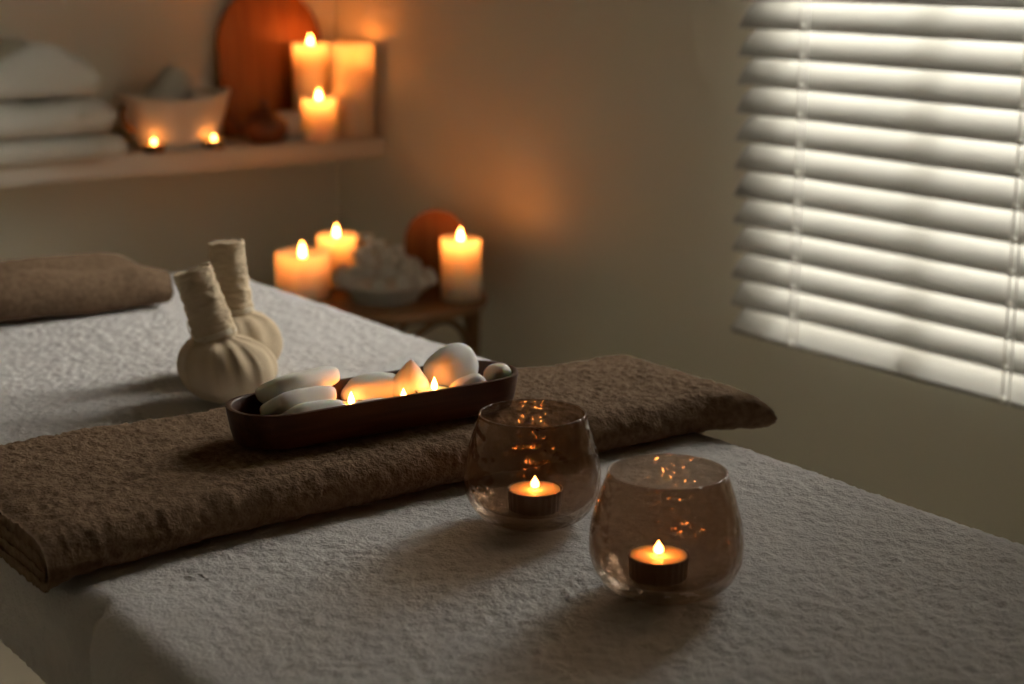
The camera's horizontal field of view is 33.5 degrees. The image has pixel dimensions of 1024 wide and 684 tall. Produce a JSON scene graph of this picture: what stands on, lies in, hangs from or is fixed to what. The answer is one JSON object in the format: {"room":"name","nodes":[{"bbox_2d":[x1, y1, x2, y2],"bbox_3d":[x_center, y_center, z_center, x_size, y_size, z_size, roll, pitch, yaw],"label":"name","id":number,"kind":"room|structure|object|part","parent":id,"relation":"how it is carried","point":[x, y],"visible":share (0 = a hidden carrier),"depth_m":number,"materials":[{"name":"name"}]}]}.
{"room":"spa","nodes":[
{"label":"spa","id":0,"kind":"room"},
{"bbox_2d":[0,640,47,683],"bbox_3d":[-0.309,0.893,1.367,3.100,0.100,4.300,-9,16,-34],"label":"floor","id":1,"kind":"structure","parent":0,"point":[13,670],"depth_m":2.72,"materials":[{"name":"brown wood"}]},
{"bbox_2d":[316,288,487,356],"bbox_3d":[-0.233,0.172,3.079,0.380,0.530,0.380,-9,16,-34],"label":"side table","id":2,"kind":"object","parent":1,"relation":"on","point":[429,308],"visible":0.19,"depth_m":2.91,"materials":[{"name":"brown wood"}]},
{"bbox_2d":[275,243,330,301],"bbox_3d":[-0.365,-0.126,2.966,0.094,0.100,0.094,9,16,34],"label":"pillar candle","id":3,"kind":"object","parent":2,"relation":"on","point":[304,272],"visible":0.92,"depth_m":2.93,"materials":[{"name":"beige wax"}]},
{"bbox_2d":[317,225,356,288],"bbox_3d":[-0.317,-0.157,3.073,0.071,0.113,0.071,11,17,41],"label":"pillar candle","id":4,"kind":"object","parent":2,"relation":"on","point":[341,245],"visible":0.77,"depth_m":3.04,"materials":[{"name":"beige wax"}]},
{"bbox_2d":[334,272,434,305],"bbox_3d":[-0.220,-0.090,2.964,0.178,0.033,0.178,-9,16,-34],"label":"dish","id":5,"kind":"object","parent":2,"relation":"on","point":[393,295],"visible":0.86,"depth_m":2.92,"materials":[{"name":"beige ceramic"}]},
{"bbox_2d":[333,269,343,280],"bbox_3d":[-0.301,-0.117,2.953,0.020,0.021,0.025,4,14,18],"label":"dried flower","id":6,"kind":"object","parent":5,"relation":"on","point":[337,275],"visible":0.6,"depth_m":2.94,"materials":[{"name":"white plant"}]},
{"bbox_2d":[337,263,348,273],"bbox_3d":[-0.299,-0.126,2.990,0.027,0.030,0.023,-8,15,-31],"label":"dried flower","id":7,"kind":"object","parent":5,"relation":"in","point":[344,266],"visible":0.45,"depth_m":2.98,"materials":[{"name":"white plant"}]},
{"bbox_2d":[338,273,348,284],"bbox_3d":[-0.289,-0.109,2.916,0.022,0.019,0.019,7,15,28],"label":"dried flower","id":8,"kind":"object","parent":5,"relation":"on","point":[344,277],"visible":1,"depth_m":2.91,"materials":[{"name":"white plant"}]},
{"bbox_2d":[346,263,362,275],"bbox_3d":[-0.271,-0.124,2.929,0.028,0.022,0.028,6,14,23],"label":"dried flower","id":9,"kind":"object","parent":5,"relation":"in","point":[355,269],"visible":1,"depth_m":2.92,"materials":[{"name":"white plant"}]},
{"bbox_2d":[350,247,363,257],"bbox_3d":[-0.269,-0.155,2.946,0.023,0.019,0.026,-6,14,-24],"label":"dried flower","id":10,"kind":"object","parent":5,"relation":"in","point":[357,253],"visible":1,"depth_m":2.94,"materials":[{"name":"white plant"}]},
{"bbox_2d":[352,279,363,292],"bbox_3d":[-0.263,-0.096,2.891,0.021,0.022,0.017,2,13,9],"label":"dried flower","id":11,"kind":"object","parent":5,"relation":"on","point":[358,284],"visible":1,"depth_m":2.89,"materials":[{"name":"white plant"}]},
{"bbox_2d":[357,252,374,262],"bbox_3d":[-0.255,-0.146,2.958,0.028,0.021,0.029,11,17,40],"label":"dried flower","id":12,"kind":"object","parent":5,"relation":"in","point":[365,256],"visible":0.79,"depth_m":2.95,"materials":[{"name":"white plant"}]},
{"bbox_2d":[361,243,371,252],"bbox_3d":[-0.252,-0.163,2.947,0.020,0.018,0.026,-1,13,-4],"label":"dried flower","id":13,"kind":"object","parent":12,"relation":"on","point":[367,248],"visible":1,"depth_m":2.94,"materials":[{"name":"white plant"}]},
{"bbox_2d":[355,233,372,244],"bbox_3d":[-0.257,-0.178,2.944,0.032,0.021,0.030,2,13,11],"label":"dried flower","id":14,"kind":"object","parent":13,"relation":"on","point":[364,238],"visible":1,"depth_m":2.94,"materials":[{"name":"white plant"}]},
{"bbox_2d":[364,257,376,267],"bbox_3d":[-0.243,-0.136,2.925,0.023,0.017,0.022,7,15,27],"label":"dried flower","id":15,"kind":"object","parent":5,"relation":"in","point":[372,262],"visible":1,"depth_m":2.92,"materials":[{"name":"white plant"}]},
{"bbox_2d":[372,279,386,292],"bbox_3d":[-0.225,-0.095,2.878,0.022,0.024,0.020,10,16,36],"label":"dried flower","id":16,"kind":"object","parent":5,"relation":"in","point":[378,285],"visible":1,"depth_m":2.88,"materials":[{"name":"white plant"}]},
{"bbox_2d":[376,246,391,255],"bbox_3d":[-0.221,-0.157,2.947,0.030,0.020,0.028,0,13,0],"label":"dried flower","id":17,"kind":"object","parent":5,"relation":"in","point":[385,250],"visible":0.94,"depth_m":2.94,"materials":[{"name":"white plant"}]},
{"bbox_2d":[369,240,384,250],"bbox_3d":[-0.234,-0.168,2.946,0.026,0.020,0.031,4,14,18],"label":"dried flower","id":18,"kind":"object","parent":17,"relation":"on","point":[377,244],"visible":1,"depth_m":2.94,"materials":[{"name":"white plant"}]},
{"bbox_2d":[378,263,396,276],"bbox_3d":[-0.212,-0.122,2.896,0.028,0.023,0.029,10,16,35],"label":"dried flower","id":19,"kind":"object","parent":5,"relation":"in","point":[387,270],"visible":1,"depth_m":2.90,"materials":[{"name":"white plant"}]},
{"bbox_2d":[383,253,398,263],"bbox_3d":[-0.208,-0.142,2.918,0.028,0.020,0.024,4,14,15],"label":"dried flower","id":20,"kind":"object","parent":5,"relation":"in","point":[390,258],"visible":1,"depth_m":2.92,"materials":[{"name":"white plant"}]},
{"bbox_2d":[395,275,409,288],"bbox_3d":[-0.185,-0.102,2.885,0.026,0.023,0.019,0,13,-1],"label":"dried flower","id":21,"kind":"object","parent":5,"relation":"on","point":[401,282],"visible":1,"depth_m":2.88,"materials":[{"name":"white plant"}]},
{"bbox_2d":[399,254,412,264],"bbox_3d":[-0.184,-0.144,2.946,0.027,0.022,0.027,-11,17,-40],"label":"dried flower","id":22,"kind":"object","parent":5,"relation":"in","point":[404,259],"visible":1,"depth_m":2.94,"materials":[{"name":"white plant"}]},
{"bbox_2d":[390,244,404,254],"bbox_3d":[-0.198,-0.159,2.936,0.026,0.018,0.026,-2,13,-7],"label":"dried flower","id":23,"kind":"object","parent":22,"relation":"on","point":[397,249],"visible":1,"depth_m":2.93,"materials":[{"name":"white plant"}]},
{"bbox_2d":[412,256,422,268],"bbox_3d":[-0.166,-0.138,2.979,0.021,0.026,0.028,-1,13,-4],"label":"dried flower","id":24,"kind":"object","parent":5,"relation":"in","point":[415,261],"visible":0.58,"depth_m":2.97,"materials":[{"name":"white plant"}]},
{"bbox_2d":[416,275,426,287],"bbox_3d":[-0.155,-0.103,2.909,0.018,0.023,0.020,0,13,1],"label":"dried flower","id":25,"kind":"object","parent":5,"relation":"on","point":[420,281],"visible":1,"depth_m":2.91,"materials":[{"name":"white plant"}]},
{"bbox_2d":[425,267,437,278],"bbox_3d":[-0.142,-0.119,2.983,0.023,0.025,0.027,-10,17,-38],"label":"dried flower","id":26,"kind":"object","parent":5,"relation":"in","point":[426,268],"visible":0.16,"depth_m":2.98,"materials":[{"name":"white plant"}]},
{"bbox_2d":[426,268,437,282],"bbox_3d":[-0.139,-0.115,2.944,0.021,0.027,0.027,-3,14,-15],"label":"dried flower","id":27,"kind":"object","parent":5,"relation":"on","point":[431,276],"visible":1,"depth_m":2.94,"materials":[{"name":"white plant"}]},
{"bbox_2d":[405,210,465,287],"bbox_3d":[-0.137,-0.168,3.057,0.112,0.140,0.024,0,13,0],"label":"board","id":28,"kind":"object","parent":2,"relation":"on","point":[423,235],"visible":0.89,"depth_m":3.05,"materials":[{"name":"brown wood"}]},
{"bbox_2d":[441,228,480,301],"bbox_3d":[-0.089,-0.137,2.960,0.069,0.125,0.069,8,15,30],"label":"pillar candle","id":29,"kind":"object","parent":2,"relation":"on","point":[460,254],"visible":1,"depth_m":2.94,"materials":[{"name":"beige wax"}]},
{"bbox_3d":[-0.069,0.182,3.078,0.031,0.511,0.024,2,13,9],"label":"leg","id":30,"kind":"part","parent":2,"relation":"part of","materials":[{"name":"brown wood"}]},
{"bbox_3d":[-0.049,0.477,1.365,0.588,0.712,1.986,-9,16,-34],"label":"massage table","id":31,"kind":"object","parent":1,"relation":"on","visible":0},
{"bbox_2d":[0,273,1023,683],"bbox_3d":[-0.049,0.158,1.291,0.619,0.080,2.010,-9,16,-34],"label":"cover","id":32,"kind":"object","parent":31,"relation":"on","point":[836,582],"visible":0.56,"depth_m":1.13,"materials":[{"name":"grey fabric"}]},
{"bbox_2d":[0,252,173,321],"bbox_3d":[-0.605,-0.052,1.907,0.429,0.058,0.144,-9,16,-34],"label":"bath towel","id":33,"kind":"object","parent":32,"relation":"on","point":[94,282],"visible":1,"depth_m":1.93,"materials":[{"name":"brown fabric"}]},
{"bbox_2d":[173,262,277,403],"bbox_3d":[-0.263,-0.009,1.558,0.091,0.127,0.092,-9,16,-34],"label":"herbal compress","id":34,"kind":"object","parent":32,"relation":"on","point":[218,364],"visible":0.92,"depth_m":1.54,"materials":[{"name":"beige fabric"}]},
{"bbox_3d":[-0.280,-0.034,1.555,0.058,0.077,0.041,2,13,9],"label":"handle","id":35,"kind":"part","parent":34,"relation":"part of","materials":[{"name":"beige fabric"}]},
{"bbox_2d":[191,238,282,359],"bbox_3d":[-0.268,-0.034,1.653,0.088,0.133,0.089,-9,16,-34],"label":"herbal compress","id":36,"kind":"object","parent":32,"relation":"on","point":[228,260],"visible":0.47,"depth_m":1.64,"materials":[{"name":"beige fabric"}]},
{"bbox_3d":[-0.272,-0.062,1.649,0.040,0.076,0.043,-9,16,-34],"label":"handle","id":37,"kind":"part","parent":36,"relation":"part of","materials":[{"name":"beige fabric"}]},
{"bbox_2d":[0,354,776,592],"bbox_3d":[-0.110,0.080,1.381,0.646,0.047,0.257,-9,16,-34],"label":"bath towel","id":38,"kind":"object","parent":32,"relation":"on","point":[84,500],"visible":0.91,"depth_m":1.28,"materials":[{"name":"brown fabric"}]},
{"bbox_2d":[225,360,517,449],"bbox_3d":[-0.107,0.049,1.355,0.256,0.029,0.077,-9,16,-33],"label":"serving tray","id":39,"kind":"object","parent":38,"relation":"on","point":[250,429],"visible":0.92,"depth_m":1.32,"materials":[{"name":"brown wood"}]},
{"bbox_2d":[255,366,339,403],"bbox_3d":[-0.169,0.034,1.339,0.045,0.030,0.071,9,16,33],"label":"pebble","id":40,"kind":"object","parent":39,"relation":"on","point":[323,375],"visible":0.81,"depth_m":1.31,"materials":[{"name":"white stone"}]},
{"bbox_2d":[259,386,336,414],"bbox_3d":[-0.166,0.047,1.317,0.039,0.031,0.064,10,17,37],"label":"pebble","id":41,"kind":"object","parent":39,"relation":"on","point":[281,403],"visible":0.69,"depth_m":1.29,"materials":[{"name":"white stone"}]},
{"bbox_2d":[281,399,344,414],"bbox_3d":[-0.151,0.056,1.302,0.057,0.025,0.027,-11,17,-40],"label":"pebble","id":42,"kind":"object","parent":39,"relation":"on","point":[320,404],"visible":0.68,"depth_m":1.29,"materials":[{"name":"white stone"}]},
{"bbox_2d":[341,392,361,404],"bbox_3d":[-0.127,0.050,1.343,0.032,0.023,0.032,-9,16,-34],"label":"tealight","id":43,"kind":"object","parent":39,"relation":"on","point":[350,400],"visible":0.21,"depth_m":1.34,"materials":[{"name":"grey metal"}]},
{"bbox_2d":[352,398,382,403],"bbox_3d":[-0.110,0.051,1.325,0.047,0.014,0.018,-12,17,-41],"label":"pebble","id":44,"kind":"object","parent":39,"relation":"on","point":[372,398],"visible":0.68,"depth_m":1.32,"materials":[{"name":"white stone"}]},
{"bbox_2d":[341,372,394,399],"bbox_3d":[-0.114,0.039,1.376,0.052,0.026,0.030,-8,15,-31],"label":"pebble","id":45,"kind":"object","parent":39,"relation":"on","point":[371,385],"visible":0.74,"depth_m":1.36,"materials":[{"name":"white stone"}]},
{"bbox_2d":[393,359,429,396],"bbox_3d":[-0.083,0.033,1.378,0.026,0.039,0.030,10,16,37],"label":"pebble","id":46,"kind":"object","parent":39,"relation":"on","point":[410,377],"visible":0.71,"depth_m":1.37,"materials":[{"name":"white stone"}]},
{"bbox_2d":[415,377,448,392],"bbox_3d":[-0.062,0.042,1.369,0.032,0.028,0.032,-9,16,-34],"label":"tealight","id":47,"kind":"object","parent":39,"relation":"on","point":[433,386],"visible":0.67,"depth_m":1.37,"materials":[{"name":"grey metal"}]},
{"bbox_2d":[423,343,478,386],"bbox_3d":[-0.050,0.022,1.415,0.032,0.042,0.052,12,18,43],"label":"pebble","id":48,"kind":"object","parent":39,"relation":"on","point":[451,362],"visible":0.64,"depth_m":1.40,"materials":[{"name":"white stone"}]},
{"bbox_2d":[450,373,485,386],"bbox_3d":[-0.036,0.039,1.383,0.037,0.025,0.020,-12,17,-41],"label":"pebble","id":49,"kind":"object","parent":39,"relation":"on","point":[472,378],"visible":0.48,"depth_m":1.38,"materials":[{"name":"white stone"}]},
{"bbox_2d":[483,363,511,380],"bbox_3d":[-0.012,0.031,1.409,0.020,0.027,0.024,12,18,42],"label":"pebble","id":50,"kind":"object","parent":39,"relation":"on","point":[494,371],"visible":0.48,"depth_m":1.40,"materials":[{"name":"white stone"}]},
{"bbox_2d":[464,399,600,531],"bbox_3d":[0.015,0.090,1.233,0.100,0.082,0.100,9,16,35],"label":"glass","id":51,"kind":"object","parent":32,"relation":"on","point":[584,413],"visible":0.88,"depth_m":1.23,"materials":[{"name":"glass"}]},
{"bbox_2d":[507,476,562,515],"bbox_3d":[0.017,0.109,1.232,0.041,0.025,0.041,-9,16,-34],"label":"tealight","id":52,"kind":"object","parent":51,"relation":"in","point":[532,497],"visible":1,"depth_m":1.22,"materials":[{"name":"grey metal"}]},
{"bbox_2d":[589,453,743,605],"bbox_3d":[0.100,0.122,1.097,0.100,0.082,0.100,4,14,18],"label":"glass","id":53,"kind":"object","parent":32,"relation":"on","point":[591,536],"visible":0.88,"depth_m":1.09,"materials":[{"name":"glass"}]},
{"bbox_2d":[627,541,689,586],"bbox_3d":[0.095,0.140,1.099,0.041,0.025,0.041,-9,16,-34],"label":"tealight","id":54,"kind":"object","parent":53,"relation":"in","point":[652,564],"visible":1,"depth_m":1.09,"materials":[{"name":"grey metal"}]},
{"bbox_2d":[0,0,339,287],"bbox_3d":[-1.529,-0.753,2.708,2.750,2.500,0.150,-9,16,-34],"label":"wall","id":55,"kind":"structure","parent":0,"point":[168,222],"depth_m":3.30,"materials":[{"name":"beige paint"}]},
{"bbox_2d":[0,135,385,186],"bbox_3d":[-1.428,-0.227,2.684,2.748,0.038,0.198,-9,16,-34],"label":"wall shelf","id":56,"kind":"object","parent":55,"relation":"attached to","point":[237,152],"visible":0.71,"depth_m":3.15,"materials":[{"name":"beige paint"}]},
{"bbox_2d":[0,132,127,166],"bbox_3d":[-0.903,-0.339,2.981,0.400,0.045,0.208,-9,16,-34],"label":"towel","id":57,"kind":"object","parent":56,"relation":"on","point":[92,146],"visible":0.89,"depth_m":2.96,"materials":[{"name":"white fabric"}]},
{"bbox_2d":[0,95,115,139],"bbox_3d":[-0.915,-0.392,2.965,0.390,0.067,0.205,-9,16,-34],"label":"towel","id":58,"kind":"object","parent":57,"relation":"on","point":[43,117],"visible":0.91,"depth_m":2.94,"materials":[{"name":"white fabric"}]},
{"bbox_2d":[0,38,98,100],"bbox_3d":[-0.929,-0.470,2.939,0.372,0.099,0.200,-9,16,-34],"label":"towel","id":59,"kind":"object","parent":58,"relation":"on","point":[28,69],"visible":1,"depth_m":2.92,"materials":[{"name":"white fabric"}]},
{"bbox_2d":[143,139,164,152],"bbox_3d":[-0.656,-0.361,3.117,0.041,0.025,0.041,-9,16,-34],"label":"tealight","id":60,"kind":"object","parent":56,"relation":"on","point":[153,147],"visible":1,"depth_m":3.10,"materials":[{"name":"white wax"}]},
{"bbox_2d":[112,87,229,149],"bbox_3d":[-0.640,-0.420,3.196,0.234,0.105,0.157,-9,16,-34],"label":"bowl","id":61,"kind":"object","parent":56,"relation":"on","point":[178,124],"visible":0.88,"depth_m":3.14,"materials":[{"name":"beige ceramic"}]},
{"bbox_3d":[-0.708,-0.410,3.118,0.019,0.060,0.035,5,14,21],"label":"handle","id":62,"kind":"part","parent":61,"relation":"part of","materials":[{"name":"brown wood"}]},
{"bbox_2d":[140,63,195,99],"bbox_3d":[-0.653,-0.457,3.183,0.123,0.128,0.066,-8,15,-29],"label":"cloth","id":63,"kind":"object","parent":61,"relation":"in","point":[172,82],"visible":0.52,"depth_m":3.16,"materials":[{"name":"white fabric"}]},
{"bbox_2d":[184,87,219,99],"bbox_3d":[-0.594,-0.461,3.243,0.051,0.057,0.091,9,16,35],"label":"cloth","id":64,"kind":"object","parent":61,"relation":"in","point":[196,92],"visible":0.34,"depth_m":3.22,"materials":[{"name":"white fabric"}]},
{"bbox_2d":[203,135,224,148],"bbox_3d":[-0.558,-0.375,3.181,0.041,0.025,0.041,-9,16,-34],"label":"tealight","id":65,"kind":"object","parent":56,"relation":"on","point":[213,143],"visible":1,"depth_m":3.17,"materials":[{"name":"grey metal"}]},
{"bbox_2d":[225,99,287,143],"bbox_3d":[-0.484,-0.423,3.259,0.107,0.083,0.094,-9,16,-34],"label":"teapot","id":66,"kind":"object","parent":56,"relation":"on","point":[265,126],"visible":1,"depth_m":3.24,"materials":[{"name":"brown ceramic"}]},
{"bbox_3d":[-0.526,-0.416,3.266,0.049,0.050,0.024,1,13,6],"label":"spout","id":67,"kind":"part","parent":66,"relation":"part of","materials":[{"name":"brown ceramic"}]},
{"bbox_3d":[-0.473,-0.439,3.259,0.052,0.012,0.052,-9,16,-34],"label":"lid","id":68,"kind":"part","parent":66,"relation":"part of","materials":[{"name":"brown ceramic"}]},
{"bbox_3d":[-0.473,-0.453,3.255,0.019,0.023,0.019,-9,16,-34],"label":"knob","id":69,"kind":"part","parent":66,"relation":"part of","materials":[{"name":"brown ceramic"}]},
{"bbox_2d":[215,0,320,137],"bbox_3d":[-0.483,-0.562,3.394,0.228,0.292,0.037,-9,16,-34],"label":"board","id":70,"kind":"object","parent":56,"relation":"on","point":[254,39],"visible":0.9,"depth_m":3.37,"materials":[{"name":"brown wood"}]},
{"bbox_2d":[276,110,301,140],"bbox_3d":[-0.431,-0.423,3.320,0.056,0.055,0.056,-9,16,-34],"label":"ceramic cup","id":71,"kind":"object","parent":56,"relation":"on","point":[293,118],"visible":0.78,"depth_m":3.30,"materials":[{"name":"beige ceramic"}]},
{"bbox_2d":[292,36,329,109],"bbox_3d":[-0.400,-0.513,3.387,0.072,0.199,0.072,8,16,32],"label":"pillar candle","id":72,"kind":"object","parent":56,"relation":"on","point":[310,59],"visible":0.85,"depth_m":3.35,"materials":[{"name":"beige wax"}]},
{"bbox_2d":[301,89,336,141],"bbox_3d":[-0.375,-0.443,3.304,0.068,0.100,0.068,3,13,11],"label":"pillar candle","id":73,"kind":"object","parent":56,"relation":"on","point":[319,112],"visible":1,"depth_m":3.28,"materials":[{"name":"beige wax"}]},
{"bbox_2d":[331,41,374,138],"bbox_3d":[-0.313,-0.499,3.358,0.083,0.186,0.083,-11,17,-38],"label":"pillar candle","id":74,"kind":"object","parent":56,"relation":"on","point":[353,89],"visible":0.98,"depth_m":3.33,"materials":[{"name":"beige wax"}]},
{"bbox_2d":[334,0,1023,544],"bbox_3d":[0.860,-0.567,1.908,0.200,2.500,4.350,-9,16,-34],"label":"wall","id":75,"kind":"structure","parent":0,"point":[590,149],"depth_m":2.79,"materials":[{"name":"beige paint"}]},
{"bbox_2d":[730,0,1023,408],"bbox_3d":[0.539,-0.709,2.107,0.053,1.554,0.688,-9,16,-34],"label":"blind","id":76,"kind":"object","parent":75,"relation":"attached to","point":[882,214],"visible":1,"depth_m":2.27,"materials":[{"name":"grey plastic"}]},
{"bbox_3d":[0.418,-0.729,2.275,0.050,1.512,0.014,-9,16,-34],"label":"ladder cord","id":77,"kind":"part","parent":76,"relation":"part of","materials":[{"name":"white fabric"}]},
{"bbox_3d":[0.541,0.028,2.280,0.040,0.040,0.688,-9,16,-34],"label":"rail","id":78,"kind":"part","parent":76,"relation":"part of","materials":[{"name":"grey plastic"}]},
{"bbox_3d":[0.635,-0.659,1.976,0.050,1.512,0.014,-9,16,-34],"label":"ladder cord","id":79,"kind":"part","parent":76,"relation":"part of","materials":[{"name":"white fabric"}]}
]}

